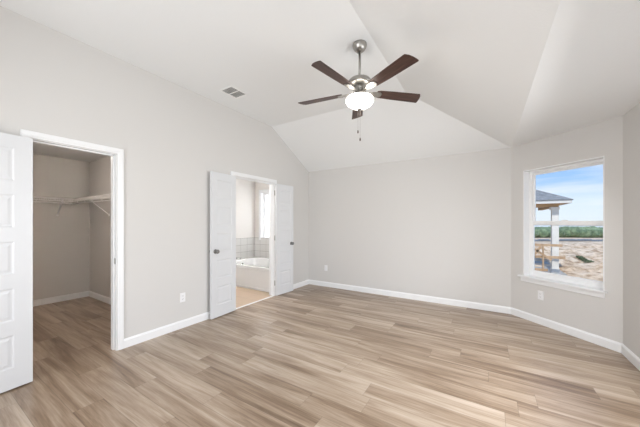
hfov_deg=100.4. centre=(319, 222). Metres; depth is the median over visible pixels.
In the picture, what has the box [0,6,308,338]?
wall
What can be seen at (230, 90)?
ceiling vent
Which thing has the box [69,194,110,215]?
wire shelf
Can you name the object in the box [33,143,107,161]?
ceiling
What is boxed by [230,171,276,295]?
door frame
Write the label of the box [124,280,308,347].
baseboard
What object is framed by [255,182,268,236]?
wall
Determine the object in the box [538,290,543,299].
wall outlet
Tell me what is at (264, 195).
window
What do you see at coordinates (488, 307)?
baseboard
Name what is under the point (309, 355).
floor
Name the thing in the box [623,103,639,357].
wall
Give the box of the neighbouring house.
[535,190,572,274]
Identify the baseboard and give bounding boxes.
[33,291,110,306]
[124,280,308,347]
[309,280,510,313]
[511,307,621,352]
[621,344,639,370]
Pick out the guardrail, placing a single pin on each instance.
(542, 255)
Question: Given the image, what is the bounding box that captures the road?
[535,239,602,240]
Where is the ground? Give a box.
[535,238,602,280]
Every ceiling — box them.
[0,0,639,171]
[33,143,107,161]
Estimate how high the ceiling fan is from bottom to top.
0.941 m
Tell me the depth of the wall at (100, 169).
4.59 m
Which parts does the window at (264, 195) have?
fixed sash, pane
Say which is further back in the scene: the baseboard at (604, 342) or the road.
the road
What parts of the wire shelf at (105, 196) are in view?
hang rod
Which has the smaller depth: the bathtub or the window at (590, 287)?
the window at (590, 287)
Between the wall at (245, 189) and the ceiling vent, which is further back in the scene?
the wall at (245, 189)
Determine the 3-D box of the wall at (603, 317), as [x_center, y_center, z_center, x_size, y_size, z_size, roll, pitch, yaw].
[3.031,0.044,3.338,0.160,2.600,1.211,0,0,-15]
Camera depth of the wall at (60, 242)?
4.51 m
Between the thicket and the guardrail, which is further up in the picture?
the thicket
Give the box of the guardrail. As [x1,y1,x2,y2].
[535,243,565,271]
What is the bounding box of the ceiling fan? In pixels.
[298,39,419,140]
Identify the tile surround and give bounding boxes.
[236,237,268,259]
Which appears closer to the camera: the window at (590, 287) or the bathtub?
the window at (590, 287)
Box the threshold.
[236,296,272,308]
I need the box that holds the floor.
[0,284,639,426]
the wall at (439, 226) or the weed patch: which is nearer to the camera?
the wall at (439, 226)
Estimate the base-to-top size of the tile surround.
0.500 m
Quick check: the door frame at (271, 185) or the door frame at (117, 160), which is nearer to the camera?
the door frame at (117, 160)
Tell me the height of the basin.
0.380 m
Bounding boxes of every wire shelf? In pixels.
[33,196,72,215]
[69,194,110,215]
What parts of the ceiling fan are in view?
blade, blade, blade, lamp shade, blade, blade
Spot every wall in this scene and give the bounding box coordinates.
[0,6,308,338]
[33,154,88,299]
[89,156,110,297]
[236,179,254,238]
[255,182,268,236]
[309,148,510,306]
[511,116,622,343]
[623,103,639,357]
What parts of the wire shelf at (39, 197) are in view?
hang rod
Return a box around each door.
[0,132,32,392]
[209,171,235,318]
[274,184,293,295]
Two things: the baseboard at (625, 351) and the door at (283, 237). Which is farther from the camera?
the door at (283, 237)
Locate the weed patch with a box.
[576,256,593,262]
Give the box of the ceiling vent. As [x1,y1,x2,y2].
[219,85,247,98]
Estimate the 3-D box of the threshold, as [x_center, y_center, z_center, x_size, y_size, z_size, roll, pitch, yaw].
[-1.092,1.340,4.473,0.044,0.007,0.911,0,0,32]
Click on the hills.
(535, 225)
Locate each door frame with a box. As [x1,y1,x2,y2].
[20,129,123,350]
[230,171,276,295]
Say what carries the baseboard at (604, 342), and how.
attached to the wall at (603, 317)
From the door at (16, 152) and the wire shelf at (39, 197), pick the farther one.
the wire shelf at (39, 197)
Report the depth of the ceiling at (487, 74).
2.46 m
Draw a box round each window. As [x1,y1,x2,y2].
[259,189,268,239]
[517,156,606,297]
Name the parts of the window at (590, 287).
sill, sash, sash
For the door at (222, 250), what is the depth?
3.82 m
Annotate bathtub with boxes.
[236,257,268,291]
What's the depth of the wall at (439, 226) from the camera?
4.57 m
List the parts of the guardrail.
post, rail, rail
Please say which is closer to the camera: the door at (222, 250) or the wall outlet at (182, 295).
the wall outlet at (182, 295)
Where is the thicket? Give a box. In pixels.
[535,226,602,237]
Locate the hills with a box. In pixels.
[535,225,602,227]
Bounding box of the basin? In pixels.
[236,257,268,269]
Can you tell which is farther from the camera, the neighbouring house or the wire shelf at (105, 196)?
the neighbouring house
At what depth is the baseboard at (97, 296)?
4.53 m
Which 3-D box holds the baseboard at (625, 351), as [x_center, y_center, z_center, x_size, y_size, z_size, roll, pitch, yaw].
[1.752,1.295,0.744,0.722,0.098,4.748,0,0,43]
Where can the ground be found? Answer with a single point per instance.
(573, 266)
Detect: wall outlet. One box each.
[180,292,184,302]
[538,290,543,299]
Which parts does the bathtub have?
panel moulding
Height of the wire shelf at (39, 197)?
0.298 m

